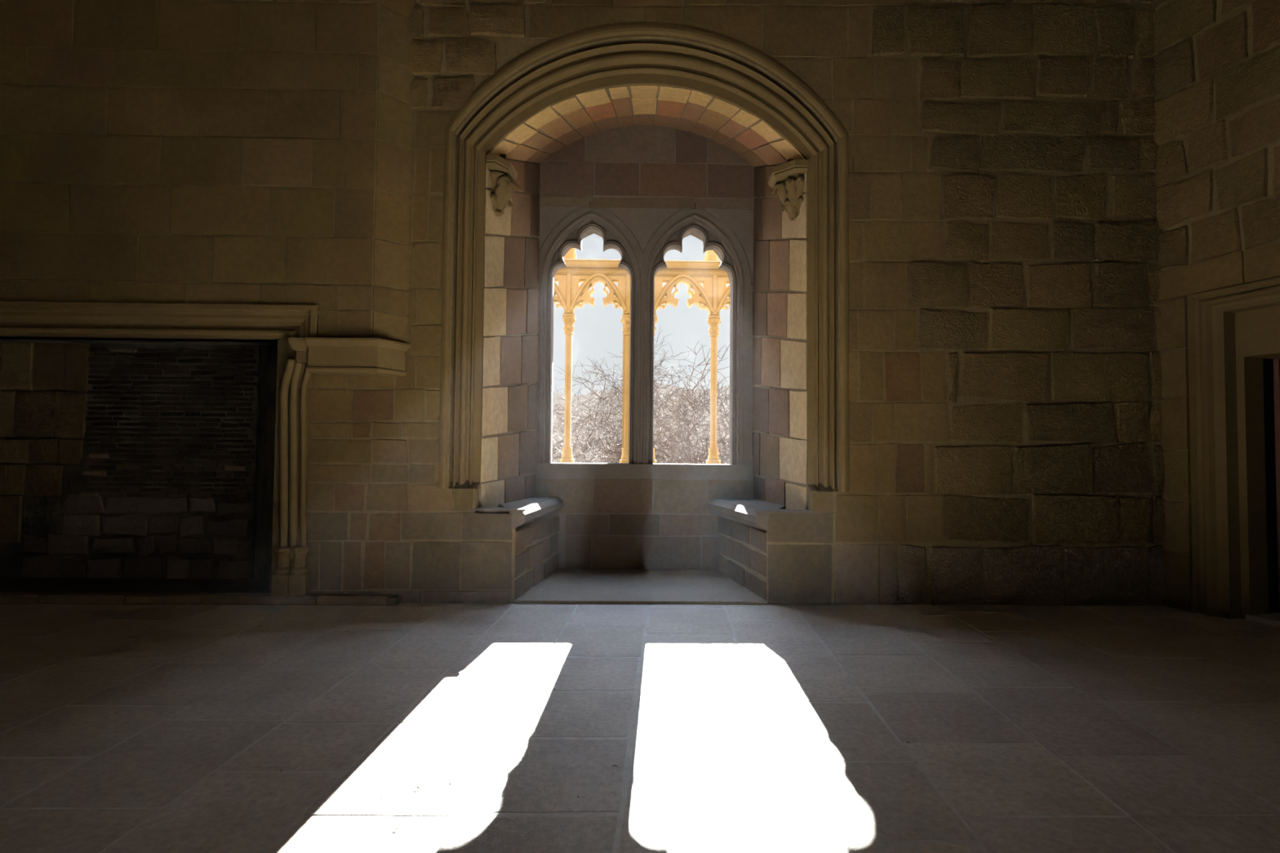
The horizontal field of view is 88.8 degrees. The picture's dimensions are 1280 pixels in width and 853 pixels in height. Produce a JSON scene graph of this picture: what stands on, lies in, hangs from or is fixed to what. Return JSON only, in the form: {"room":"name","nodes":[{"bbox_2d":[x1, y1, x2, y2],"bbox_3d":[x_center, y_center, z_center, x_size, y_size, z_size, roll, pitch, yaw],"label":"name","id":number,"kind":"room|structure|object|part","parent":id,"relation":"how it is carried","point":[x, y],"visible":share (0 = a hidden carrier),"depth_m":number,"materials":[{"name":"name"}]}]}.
{"room":"castle hall","nodes":[
{"label":"castle hall","id":0,"kind":"room"},
{"bbox_2d":[497,208,753,512],"bbox_3d":[-0.090,-1.892,6.182,13.000,7.600,0.370,1,-2,-1],"label":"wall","id":1,"kind":"structure","parent":0,"point":[642,259],"depth_m":5.98,"materials":[{"name":"stone"}]},
{"bbox_2d":[537,211,641,470],"bbox_3d":[-0.455,-0.782,6.126,0.923,2.373,0.454,1,-2,-1],"label":"window","id":2,"kind":"structure","parent":1,"relation":"in","point":[574,240],"depth_m":6.00,"materials":[{"name":"stone"}]},
{"bbox_3d":[-0.465,0.368,6.087,0.833,0.050,0.454,1,-2,-1],"label":"sill","id":3,"kind":"part","parent":2,"relation":"part of","materials":[{"name":"stone"}]},
{"bbox_2d":[642,213,744,471],"bbox_3d":[0.488,-0.774,6.142,0.923,2.373,0.454,1,-2,-1],"label":"window","id":4,"kind":"structure","parent":1,"relation":"in","point":[710,242],"depth_m":6.01,"materials":[{"name":"stone"}]},
{"bbox_3d":[0.478,0.377,6.103,0.833,0.050,0.454,1,-2,-1],"label":"sill","id":5,"kind":"part","parent":4,"relation":"part of","materials":[{"name":"stone"}]},
{"bbox_2d":[0,602,1279,852],"bbox_3d":[0.237,1.181,0.124,12.700,0.152,11.640,1,-2,-1],"label":"floor","id":6,"kind":"structure","parent":0,"point":[124,728],"depth_m":2.56,"materials":[{"name":"grey stone"}]},
{"bbox_2d":[0,0,415,605],"bbox_3d":[-4.151,-1.947,4.871,5.050,6.450,0.890,1,-2,-1],"label":"fireplace","id":7,"kind":"object","parent":6,"relation":"on","point":[186,186],"visible":1,"depth_m":4.54,"materials":[{"name":"stone"}]},
{"bbox_2d":[0,0,411,337],"bbox_3d":[-3.796,-2.890,4.632,4.317,4.574,0.184,1,-2,-1],"label":"hood","id":8,"kind":"object","parent":7,"relation":"attached to","point":[258,152],"depth_m":4.51,"materials":[{"name":"beige stone"}]},
{"bbox_2d":[306,336,411,376],"bbox_3d":[-1.948,-0.486,4.565,0.628,0.248,0.300,1,-2,-1],"label":"shelf","id":9,"kind":"object","parent":7,"relation":"attached to","point":[349,356],"depth_m":4.45,"materials":[{"name":"stone"}]},
{"bbox_2d":[444,497,563,599],"bbox_3d":[-1.040,0.963,5.226,0.720,0.712,1.234,1,-2,-1],"label":"window seat","id":10,"kind":"object","parent":6,"relation":"on","point":[536,534],"visible":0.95,"depth_m":5.08,"materials":[{"name":"stone"}]},
{"bbox_3d":[-1.038,0.692,5.245,0.720,0.165,1.214,1,-2,-1],"label":"seat","id":11,"kind":"part","parent":10,"relation":"part of","materials":[{"name":"grey stone"}]},
{"bbox_2d":[706,498,836,601],"bbox_3d":[1.023,0.983,5.262,0.852,0.712,1.234,1,-2,-1],"label":"window seat","id":12,"kind":"object","parent":6,"relation":"on","point":[743,523],"visible":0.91,"depth_m":5.13,"materials":[{"name":"stone"}]},
{"bbox_3d":[1.026,0.712,5.281,0.852,0.165,1.214,1,-2,-1],"label":"seat","id":13,"kind":"part","parent":12,"relation":"part of","materials":[{"name":"grey stone"}]},
{"bbox_2d":[514,568,767,604],"bbox_3d":[-0.003,1.293,5.230,1.790,0.072,1.220,1,-2,-1],"label":"floor","id":14,"kind":"structure","parent":0,"point":[563,586],"depth_m":5.02,"materials":[{"name":"grey stone"}]},
{"bbox_2d":[534,124,755,569],"bbox_3d":[0.053,-0.748,5.932,2.360,4.300,0.058,1,-2,-1],"label":"wall","id":15,"kind":"structure","parent":0,"point":[639,518],"depth_m":5.93,"materials":[{"name":"stone"}]},
{"bbox_2d":[271,0,1166,605],"bbox_3d":[-0.991,-1.898,4.768,10.150,6.500,0.165,1,-2,-1],"label":"wall","id":16,"kind":"structure","parent":0,"point":[1006,376],"depth_m":4.73,"materials":[{"name":"stone"}]},
{"bbox_2d":[479,84,807,512],"bbox_3d":[0.036,-1.058,5.386,2.415,3.482,1.125,1,-2,-1],"label":"archway","id":17,"kind":"object","parent":16,"relation":"in","point":[509,396],"visible":0.94,"depth_m":5.31,"materials":[{"name":"stone"}]},
{"bbox_2d":[486,154,521,217],"bbox_3d":[-1.045,-1.847,5.031,0.246,0.490,0.488,1,-2,-1],"label":"carved corbel","id":18,"kind":"object","parent":17,"relation":"attached to","point":[503,175],"visible":0.94,"depth_m":4.92,"materials":[{"name":"stone"}]},
{"bbox_2d":[767,158,808,220],"bbox_3d":[1.143,-1.829,5.066,0.270,0.485,0.470,1,-2,-1],"label":"carved corbel","id":19,"kind":"object","parent":17,"relation":"attached to","point":[787,179],"visible":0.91,"depth_m":4.96,"materials":[{"name":"stone"}]},
{"bbox_2d":[437,21,849,492],"bbox_3d":[0.048,-1.256,4.777,2.950,3.435,0.144,1,-2,-1],"label":"trim","id":20,"kind":"structure","parent":16,"relation":"attached to","point":[716,75],"depth_m":4.79,"materials":[{"name":"stone"}]},
{"bbox_2d":[1151,0,1279,612],"bbox_3d":[5.178,-2.003,0.274,0.198,6.512,9.700,1,-2,-16],"label":"wall","id":21,"kind":"structure","parent":0,"point":[1216,135],"depth_m":4.49,"materials":[{"name":"stone"}]},
{"bbox_2d":[1185,276,1279,626],"bbox_3d":[4.415,-0.320,3.880,0.750,3.220,1.648,1,-2,-16],"label":"door","id":22,"kind":"structure","parent":21,"relation":"in","point":[1233,333],"depth_m":4.41,"materials":[{"name":"stone"}]},
{"bbox_3d":[-0.146,1.555,7.515,14.000,0.400,2.570,1,-2,-1],"label":"floor","id":23,"kind":"structure","parent":0,"visible":0},
{"bbox_2d":[553,248,729,463],"bbox_3d":[-0.044,-0.494,8.535,11.200,3.768,0.375,1,-2,-1],"label":"arcade","id":24,"kind":"object","parent":23,"relation":"on","point":[713,294],"visible":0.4,"depth_m":8.53,"materials":[{"name":"stone"}]},
{"bbox_3d":[-1.318,-1.761,8.592,0.775,0.542,0.150,1,-2,-1],"label":"tracery panel","id":25,"kind":"part","parent":24,"relation":"part of","materials":[{"name":"stone"}]},
{"bbox_3d":[-0.544,-1.754,8.606,0.775,0.542,0.150,1,-2,-1],"label":"tracery panel","id":26,"kind":"part","parent":24,"relation":"part of","materials":[{"name":"stone"}]},
{"bbox_3d":[-0.031,-2.063,8.588,11.200,0.176,0.375,1,-2,-1],"label":"cornice","id":27,"kind":"part","parent":24,"relation":"part of","materials":[{"name":"stone"}]},
{"bbox_3d":[0.564,-1.743,8.625,0.835,0.542,0.150,1,-2,-1],"label":"tracery panel","id":28,"kind":"part","parent":24,"relation":"part of","materials":[{"name":"stone"}]},
{"bbox_3d":[1.399,-1.736,8.640,0.835,0.542,0.150,1,-2,-1],"label":"tracery panel","id":29,"kind":"part","parent":24,"relation":"part of","materials":[{"name":"stone"}]},
{"label":"outside","id":30,"kind":"structure","parent":0,"visible":0},
{"bbox_3d":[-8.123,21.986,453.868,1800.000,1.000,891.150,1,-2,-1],"label":"ground","id":31,"kind":"structure","parent":30,"visible":0},
{"bbox_2d":[551,435,598,462],"bbox_3d":[-3.749,2.826,20.016,7.168,7.904,8.281,0,-2,12],"label":"bare tree","id":32,"kind":"object","parent":31,"relation":"on","point":[553,436],"visible":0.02,"depth_m":20.66,"materials":[{"name":"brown plant"}]},
{"bbox_2d":[551,391,658,462],"bbox_3d":[-1.633,2.688,25.180,7.339,8.525,6.783,1,-2,-1],"label":"bare tree","id":33,"kind":"object","parent":31,"relation":"on","point":[573,401],"visible":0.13,"depth_m":24.84,"materials":[{"name":"brown plant"}]},
{"bbox_2d":[555,419,691,462],"bbox_3d":[-0.133,3.159,17.266,9.422,7.269,6.080,0,-2,20],"label":"bare tree","id":34,"kind":"object","parent":31,"relation":"on","point":[612,454],"visible":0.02,"depth_m":17.36,"materials":[{"name":"brown plant"}]},
{"bbox_2d":[551,330,710,463],"bbox_3d":[-0.769,1.483,23.566,6.898,10.867,8.975,1,-2,-22],"label":"bare tree","id":35,"kind":"object","parent":31,"relation":"on","point":[615,388],"visible":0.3,"depth_m":23.13,"materials":[{"name":"brown plant"}]},
{"bbox_2d":[551,400,728,463],"bbox_3d":[0.612,2.936,20.121,7.380,7.801,7.052,1,-2,-1],"label":"bare tree","id":36,"kind":"object","parent":31,"relation":"on","point":[726,434],"visible":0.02,"depth_m":21.44,"materials":[{"name":"brown plant"}]},
{"bbox_2d":[551,382,729,463],"bbox_3d":[12.192,-0.640,153.350,595.822,24.129,34.000,1,-2,-1],"label":"bare trees","id":37,"kind":"object","parent":31,"relation":"on","point":[573,397],"visible":0.04,"depth_m":158.60,"materials":[{"name":"brown plant"}]},
{"bbox_2d":[551,341,729,463],"bbox_3d":[0.128,2.323,15.971,6.998,8.698,7.365,-1,-3,45],"label":"bare tree","id":38,"kind":"object","parent":31,"relation":"on","point":[704,405],"visible":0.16,"depth_m":15.60,"materials":[{"name":"brown plant"}]},
{"bbox_2d":[553,362,729,463],"bbox_3d":[1.651,2.587,19.412,7.343,8.446,6.915,1,-2,-1],"label":"bare tree","id":39,"kind":"object","parent":31,"relation":"on","point":[708,400],"visible":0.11,"depth_m":18.04,"materials":[{"name":"brown plant"}]},
{"bbox_2d":[595,425,728,462],"bbox_3d":[0.807,3.125,29.780,7.585,8.173,7.712,1,-2,-8],"label":"bare tree","id":40,"kind":"object","parent":31,"relation":"on","point":[614,425],"visible":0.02,"depth_m":29.39,"materials":[{"name":"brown plant"}]},
{"bbox_2d":[610,403,724,463],"bbox_3d":[1.448,3.429,29.467,7.696,8.962,9.876,1,-2,-17],"label":"bare tree","id":41,"kind":"object","parent":31,"relation":"on","point":[620,403],"visible":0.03,"depth_m":26.94,"materials":[{"name":"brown plant"}]},
{"bbox_2d":[604,404,729,463],"bbox_3d":[2.501,2.750,23.425,8.637,8.498,7.714,1,-2,-1],"label":"bare tree","id":42,"kind":"object","parent":31,"relation":"on","point":[729,404],"visible":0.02,"depth_m":23.84,"materials":[{"name":"brown plant"}]}
]}

